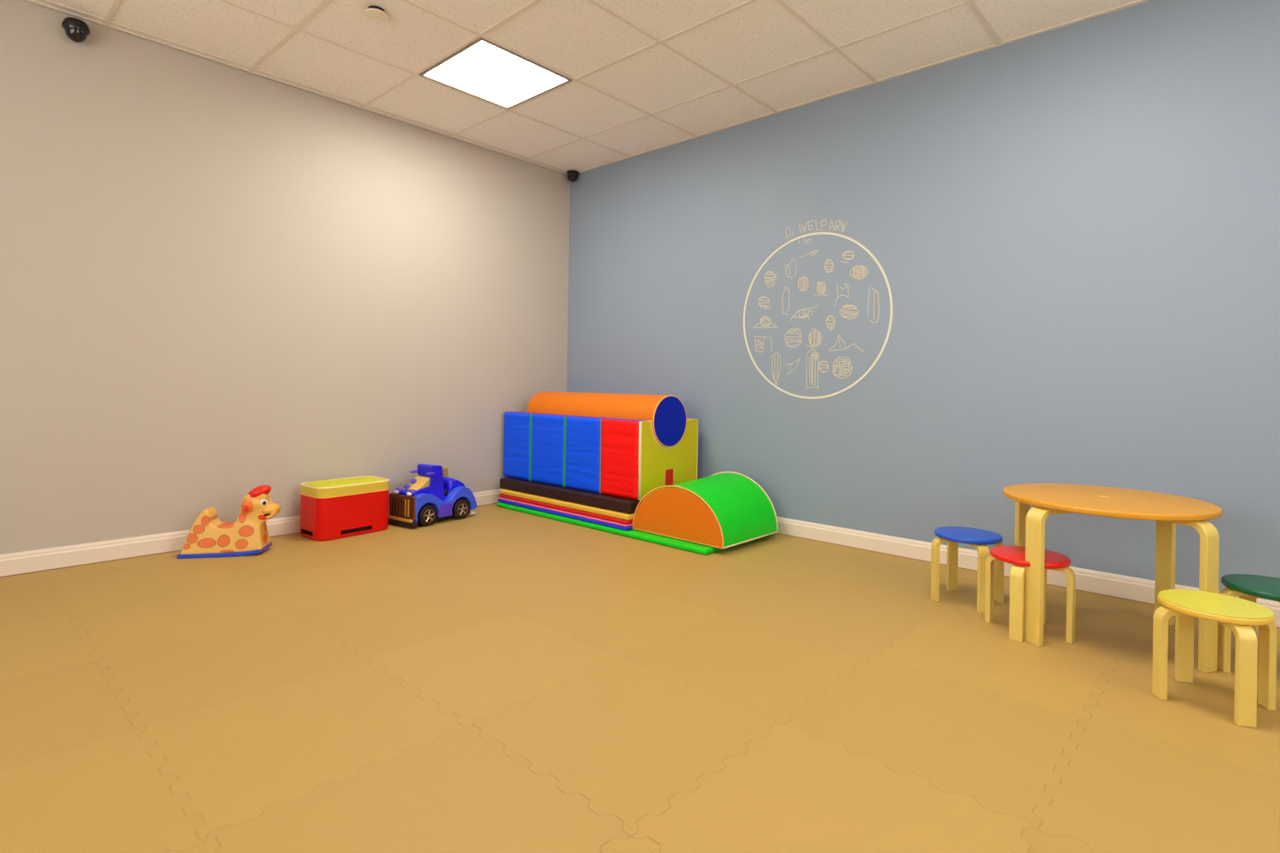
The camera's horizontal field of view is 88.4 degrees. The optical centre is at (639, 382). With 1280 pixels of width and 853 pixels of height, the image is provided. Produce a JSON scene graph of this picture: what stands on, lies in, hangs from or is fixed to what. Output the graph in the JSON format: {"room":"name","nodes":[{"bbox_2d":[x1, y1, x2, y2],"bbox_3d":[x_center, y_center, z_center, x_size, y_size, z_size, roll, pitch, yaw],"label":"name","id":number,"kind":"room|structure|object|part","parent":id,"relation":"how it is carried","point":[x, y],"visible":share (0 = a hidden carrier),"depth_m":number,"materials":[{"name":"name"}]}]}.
{"room":"children's room","nodes":[
{"label":"children's room","id":0,"kind":"room"},
{"bbox_2d":[0,0,570,554],"bbox_3d":[-2.373,-0.465,3.384,0.100,2.638,5.400,1,0,43],"label":"wall","id":1,"kind":"structure","parent":0,"point":[219,282],"depth_m":3.51,"materials":[{"name":"beige paint"}]},
{"bbox_2d":[61,17,89,42],"bbox_3d":[-2.572,-1.601,2.999,0.101,0.093,0.098,1,0,43],"label":"security camera","id":2,"kind":"object","parent":1,"relation":"attached to","point":[77,30],"visible":1,"depth_m":2.97,"materials":[{"name":"black plastic"}]},
{"bbox_3d":[-2.570,-1.641,2.998,0.088,0.014,0.088,1,0,43],"label":"mount plate","id":3,"kind":"part","parent":2,"relation":"part of","materials":[{"name":"black plastic"}]},
{"bbox_2d":[0,488,500,576],"bbox_3d":[-2.350,0.804,3.346,0.014,0.094,5.200,1,0,43],"label":"baseboard","id":4,"kind":"structure","parent":1,"relation":"attached to","point":[65,556],"depth_m":3.14,"materials":[{"name":"paint"}]},
{"bbox_2d":[32,0,1138,173],"bbox_3d":[-0.254,-1.669,1.458,5.599,0.025,5.199,1,0,43],"label":"ceiling","id":5,"kind":"structure","parent":0,"point":[575,38],"depth_m":3.24,"materials":[{"name":"tile"}]},
{"bbox_2d":[365,5,387,20],"bbox_3d":[-1.182,-1.659,2.948,0.094,0.024,0.094,1,0,43],"label":"sprinkler cover","id":6,"kind":"object","parent":5,"relation":"attached to","point":[376,13],"visible":1,"depth_m":2.94,"materials":[{"name":"white plastic"}]},
{"bbox_2d":[418,37,572,109],"bbox_3d":[-0.782,-1.674,3.575,0.584,0.033,0.584,1,0,43],"label":"recessed light","id":7,"kind":"object","parent":5,"relation":"in","point":[483,69],"visible":0.76,"depth_m":3.57,"materials":[{"name":"white plastic"}]},
{"bbox_2d":[39,0,1001,171],"bbox_3d":[-0.254,-1.654,1.458,5.580,0.004,5.200,1,0,43],"label":"grid","id":8,"kind":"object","parent":5,"relation":"attached to","point":[107,20],"depth_m":3.29,"materials":[{"name":"paint"}]},
{"bbox_2d":[566,170,578,182],"bbox_3d":[-0.529,-1.617,5.170,0.094,0.078,0.094,1,0,43],"label":"security camera","id":9,"kind":"object","parent":5,"relation":"attached to","point":[572,175],"visible":1,"depth_m":5.14,"materials":[{"name":"black plastic"}]},
{"bbox_3d":[-0.529,-1.649,5.170,0.094,0.014,0.094,1,0,43],"label":"mount plate","id":10,"kind":"part","parent":9,"relation":"part of","materials":[{"name":"black plastic"}]},
{"bbox_2d":[0,503,1279,852],"bbox_3d":[-0.294,0.936,1.458,5.800,0.100,5.400,1,0,43],"label":"floor","id":11,"kind":"structure","parent":0,"point":[494,679],"depth_m":1.78,"materials":[{"name":"plastic"}]},
{"bbox_2d":[177,484,280,558],"bbox_3d":[-2.056,0.689,3.322,0.431,0.340,0.168,1,0,-13],"label":"giraffe","id":12,"kind":"object","parent":11,"relation":"on","point":[208,537],"visible":1,"depth_m":3.27},
{"bbox_2d":[299,476,389,541],"bbox_3d":[-1.703,0.714,3.808,0.280,0.301,0.442,1,0,37],"label":"bin","id":13,"kind":"object","parent":11,"relation":"on","point":[336,509],"visible":1,"depth_m":3.68,"materials":[{"name":"red plastic"}]},
{"bbox_3d":[-1.701,0.569,3.808,0.239,0.011,0.401,1,0,37],"label":"lid","id":14,"kind":"part","parent":13,"relation":"part of","materials":[{"name":"yellow plastic"}]},
{"bbox_3d":[-1.701,0.602,3.808,0.276,0.052,0.438,1,0,37],"label":"lid","id":15,"kind":"part","parent":13,"relation":"part of","materials":[{"name":"yellow plastic"}]},
{"bbox_2d":[388,464,477,528],"bbox_3d":[-1.316,0.692,4.175,0.287,0.356,0.512,1,0,34],"label":"toy car","id":16,"kind":"object","parent":11,"relation":"on","point":[431,497],"visible":0.99,"depth_m":4.07,"materials":[{"name":"plastic"},{"name":"rubber"},{"name":"chrome"}]},
{"bbox_3d":[-1.454,0.822,3.972,0.244,0.017,0.018,1,0,34],"label":"bumper trim","id":17,"kind":"part","parent":16,"relation":"part of","materials":[{"name":"gold metal"}]},
{"bbox_2d":[389,493,416,521],"bbox_3d":[-1.439,0.753,3.992,0.250,0.143,0.022,1,0,34],"label":"grille","id":18,"kind":"object","parent":16,"relation":"attached to","point":[402,506],"depth_m":3.96,"materials":[{"name":"brown plastic"}]},
{"bbox_2d":[402,476,430,490],"bbox_3d":[-1.393,0.635,4.067,0.127,0.097,0.138,1,0,34],"label":"hood","id":19,"kind":"object","parent":16,"relation":"attached to","point":[420,483],"depth_m":4.06,"materials":[{"name":"yellow plastic"}]},
{"bbox_2d":[425,472,435,475],"bbox_3d":[-1.292,0.561,4.054,0.035,0.018,0.066,1,0,34],"label":"mirror","id":20,"kind":"object","parent":16,"relation":"attached to","point":[427,474],"depth_m":4.04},
{"bbox_3d":[-1.287,0.582,4.294,0.049,0.056,0.054,1,0,34],"label":"push handle","id":21,"kind":"part","parent":16,"relation":"part of","materials":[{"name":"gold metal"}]},
{"bbox_2d":[496,502,775,554],"bbox_3d":[-0.098,0.874,4.293,1.845,0.030,0.718,1,0,43],"label":"play mat","id":22,"kind":"object","parent":11,"relation":"on","point":[673,543],"visible":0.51,"depth_m":3.76,"materials":[{"name":"green leather"}]},
{"bbox_2d":[498,499,634,530],"bbox_3d":[-0.305,0.844,4.490,1.258,0.022,0.708,1,0,43],"label":"play mat","id":23,"kind":"object","parent":22,"relation":"on","point":[605,524],"visible":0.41,"depth_m":4.14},
{"bbox_2d":[497,497,632,527],"bbox_3d":[-0.305,0.826,4.492,1.262,0.011,0.705,1,0,43],"label":"play mat","id":24,"kind":"object","parent":23,"relation":"on","point":[502,498],"visible":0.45,"depth_m":4.16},
{"bbox_2d":[499,494,633,524],"bbox_3d":[-0.303,0.809,4.492,1.258,0.021,0.702,1,0,43],"label":"play mat","id":25,"kind":"object","parent":24,"relation":"on","point":[567,509],"visible":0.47,"depth_m":4.16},
{"bbox_2d":[500,488,634,520],"bbox_3d":[-0.300,0.781,4.494,1.258,0.034,0.696,1,0,43],"label":"play mat","id":26,"kind":"object","parent":25,"relation":"on","point":[533,497],"visible":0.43,"depth_m":4.16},
{"bbox_2d":[500,477,642,514],"bbox_3d":[-0.303,0.727,4.508,1.282,0.071,0.680,1,0,43],"label":"play mat","id":27,"kind":"object","parent":26,"relation":"on","point":[588,498],"visible":0.5,"depth_m":4.17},
{"bbox_2d":[503,412,698,500],"bbox_3d":[-0.311,0.455,4.524,1.352,0.471,0.568,1,0,43],"label":"block","id":28,"kind":"object","parent":27,"relation":"on","point":[624,458],"visible":0.97,"depth_m":4.17,"materials":[{"name":"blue leather"}]},
{"bbox_2d":[503,412,531,480],"bbox_3d":[-0.876,0.448,4.669,0.318,0.466,0.016,1,0,43],"label":"cushion","id":29,"kind":"object","parent":28,"relation":"on","point":[517,429],"depth_m":4.65,"materials":[{"name":"blue leather"}]},
{"bbox_2d":[531,413,564,487],"bbox_3d":[-0.625,0.452,4.438,0.352,0.466,0.016,1,0,43],"label":"cushion","id":30,"kind":"object","parent":28,"relation":"on","point":[548,431],"depth_m":4.42,"materials":[{"name":"blue leather"}]},
{"bbox_2d":[565,416,600,493],"bbox_3d":[-0.369,0.456,4.203,0.332,0.466,0.016,1,0,43],"label":"cushion","id":31,"kind":"object","parent":28,"relation":"on","point":[583,434],"depth_m":4.19,"materials":[{"name":"blue leather"}]},
{"bbox_2d":[526,391,686,447],"bbox_3d":[-0.265,0.231,4.471,1.232,0.322,0.322,1,0,43],"label":"foam roller","id":32,"kind":"object","parent":28,"relation":"on","point":[667,413],"visible":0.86,"depth_m":4.15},
{"bbox_2d":[601,418,639,500],"bbox_3d":[-0.127,0.460,3.981,0.312,0.466,0.016,1,0,43],"label":"cushion","id":33,"kind":"object","parent":28,"relation":"on","point":[619,438],"depth_m":3.96,"materials":[{"name":"red leather"}]},
{"bbox_3d":[0.185,0.464,4.079,0.009,0.464,0.545,1,0,43],"label":"panel","id":34,"kind":"part","parent":28,"relation":"part of","materials":[{"name":"yellow leather"}]},
{"bbox_2d":[632,471,778,549],"bbox_3d":[0.380,0.702,3.827,0.648,0.321,0.548,1,0,43],"label":"block","id":35,"kind":"object","parent":22,"relation":"on","point":[724,510],"visible":1,"depth_m":3.64,"materials":[{"name":"green leather"}]},
{"bbox_3d":[0.198,0.720,3.629,0.629,0.279,0.007,1,0,43],"label":"panel","id":36,"kind":"part","parent":35,"relation":"part of","materials":[{"name":"orange leather"}]},
{"bbox_2d":[930,526,1004,612],"bbox_3d":[1.369,0.770,2.751,0.256,0.284,0.256,1,0,-36],"label":"stool","id":37,"kind":"object","parent":11,"relation":"on","point":[979,539],"visible":0.98,"depth_m":2.73,"materials":[{"name":"brown wood"}]},
{"bbox_3d":[1.280,0.779,2.752,0.110,0.264,0.042,1,0,1],"label":"leg","id":38,"kind":"part","parent":37,"relation":"part of","materials":[{"name":"yellow wood"}]},
{"bbox_3d":[1.369,0.780,2.839,0.042,0.264,0.110,1,0,1],"label":"leg","id":39,"kind":"part","parent":37,"relation":"part of","materials":[{"name":"yellow wood"}]},
{"bbox_3d":[1.371,0.638,2.751,0.256,0.020,0.256,1,0,1],"label":"seat","id":40,"kind":"part","parent":37,"relation":"part of","materials":[{"name":"blue plastic"}]},
{"bbox_3d":[1.367,0.780,2.663,0.042,0.264,0.110,1,0,1],"label":"leg","id":41,"kind":"part","parent":37,"relation":"part of","materials":[{"name":"brown wood"}]},
{"bbox_3d":[1.456,0.781,2.750,0.110,0.264,0.042,1,0,1],"label":"leg","id":42,"kind":"part","parent":37,"relation":"part of","materials":[{"name":"brown wood"}]},
{"bbox_2d":[984,546,1076,644],"bbox_3d":[1.428,0.771,2.417,0.256,0.284,0.256,1,0,-4],"label":"stool","id":43,"kind":"object","parent":11,"relation":"on","point":[1015,555],"visible":0.87,"depth_m":2.33,"materials":[{"name":"brown wood"}]},
{"bbox_3d":[1.367,0.780,2.480,0.042,0.264,0.110,1,0,-43],"label":"leg","id":44,"kind":"part","parent":43,"relation":"part of","materials":[{"name":"brown wood"}]},
{"bbox_3d":[1.364,0.780,2.356,0.110,0.264,0.042,1,0,-43],"label":"leg","id":45,"kind":"part","parent":43,"relation":"part of","materials":[{"name":"brown wood"}]},
{"bbox_3d":[1.430,0.639,2.417,0.256,0.020,0.256,1,0,-43],"label":"seat","id":46,"kind":"part","parent":43,"relation":"part of","materials":[{"name":"red wood"}]},
{"bbox_3d":[1.492,0.782,2.477,0.110,0.264,0.042,1,0,-43],"label":"leg","id":47,"kind":"part","parent":43,"relation":"part of","materials":[{"name":"brown wood"}]},
{"bbox_3d":[1.489,0.782,2.353,0.042,0.264,0.110,1,0,-43],"label":"leg","id":48,"kind":"part","parent":43,"relation":"part of","materials":[{"name":"brown wood"}]},
{"bbox_2d":[1002,483,1222,673],"bbox_3d":[1.699,0.667,2.414,0.652,0.499,0.652,1,0,30],"label":"round table","id":49,"kind":"object","parent":11,"relation":"on","point":[1168,510],"visible":1,"depth_m":2.29,"materials":[{"name":"brown wood"}]},
{"bbox_3d":[1.622,0.678,2.630,0.060,0.476,0.240,1,0,-19],"label":"leg","id":50,"kind":"part","parent":49,"relation":"part of","materials":[{"name":"brown wood"}]},
{"bbox_3d":[1.483,0.676,2.338,0.240,0.476,0.060,1,0,-19],"label":"leg","id":51,"kind":"part","parent":49,"relation":"part of","materials":[{"name":"brown wood"}]},
{"bbox_3d":[1.915,0.682,2.490,0.240,0.476,0.060,1,0,-19],"label":"leg","id":52,"kind":"part","parent":49,"relation":"part of","materials":[{"name":"brown wood"}]},
{"bbox_3d":[1.775,0.680,2.198,0.060,0.476,0.240,1,0,-19],"label":"leg","id":53,"kind":"part","parent":49,"relation":"part of","materials":[{"name":"brown wood"}]},
{"bbox_2d":[1152,589,1276,727],"bbox_3d":[1.645,0.774,1.888,0.254,0.285,0.254,1,0,-32],"label":"stool","id":54,"kind":"object","parent":11,"relation":"on","point":[1237,614],"visible":1,"depth_m":1.85,"materials":[{"name":"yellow wood"}]},
{"bbox_3d":[1.558,0.783,1.905,0.110,0.264,0.042,1,0,11],"label":"leg","id":55,"kind":"part","parent":54,"relation":"part of","materials":[{"name":"brown wood"}]},
{"bbox_3d":[1.662,0.784,1.974,0.042,0.264,0.110,1,0,11],"label":"leg","id":56,"kind":"part","parent":54,"relation":"part of","materials":[{"name":"brown wood"}]},
{"bbox_3d":[1.647,0.643,1.888,0.254,0.019,0.254,1,0,11],"label":"seat","id":57,"kind":"part","parent":54,"relation":"part of","materials":[{"name":"yellow plastic"}]},
{"bbox_3d":[1.647,0.632,1.888,0.249,0.002,0.249,1,0,-21],"label":"seat panel","id":58,"kind":"part","parent":54,"relation":"part of","materials":[{"name":"yellow plastic"}]},
{"bbox_3d":[1.627,0.784,1.802,0.042,0.264,0.110,1,0,11],"label":"leg","id":59,"kind":"part","parent":54,"relation":"part of","materials":[{"name":"brown wood"}]},
{"bbox_3d":[1.731,0.785,1.871,0.110,0.264,0.042,1,0,11],"label":"leg","id":60,"kind":"part","parent":54,"relation":"part of","materials":[{"name":"brown wood"}]},
{"bbox_2d":[1216,574,1279,673],"bbox_3d":[1.996,0.779,2.070,0.256,0.284,0.256,1,0,-29],"label":"stool","id":61,"kind":"object","parent":11,"relation":"on","point":[1248,587],"visible":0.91,"depth_m":2.08,"materials":[{"name":"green wood"}]},
{"bbox_3d":[1.911,0.788,2.092,0.110,0.264,0.042,1,0,15],"label":"leg","id":62,"kind":"part","parent":61,"relation":"part of","materials":[{"name":"brown wood"}]},
{"bbox_3d":[2.018,0.790,2.155,0.042,0.264,0.110,1,0,15],"label":"leg","id":63,"kind":"part","parent":61,"relation":"part of","materials":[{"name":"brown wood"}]},
{"bbox_3d":[1.998,0.648,2.070,0.256,0.020,0.256,1,0,15],"label":"seat","id":64,"kind":"part","parent":61,"relation":"part of","materials":[{"name":"green plastic"}]},
{"bbox_2d":[566,0,1279,601],"bbox_3d":[1.518,-0.405,3.410,5.600,2.638,0.100,1,0,43],"label":"wall","id":65,"kind":"structure","parent":0,"point":[1073,229],"depth_m":3.18,"materials":[{"name":"paint"}]},
{"bbox_2d":[23,0,1150,174],"bbox_3d":[-0.254,-1.654,1.458,5.600,0.004,5.200,1,0,43],"label":"trim","id":66,"kind":"structure","parent":65,"relation":"attached to","point":[1138,2],"depth_m":3.52,"materials":[{"name":"paint"}]},
{"bbox_2d":[743,219,892,399],"bbox_3d":[0.997,-0.425,3.818,0.944,1.039,0.002,1,0,43],"label":"wall decal","id":67,"kind":"object","parent":65,"relation":"attached to","point":[864,268],"visible":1,"depth_m":3.79},
{"bbox_2d":[776,517,1279,628],"bbox_3d":[1.465,0.863,3.364,5.586,0.094,0.014,1,0,43],"label":"baseboard","id":68,"kind":"structure","parent":65,"relation":"attached to","point":[1125,587],"depth_m":3.25,"materials":[{"name":"paint"}]}
]}

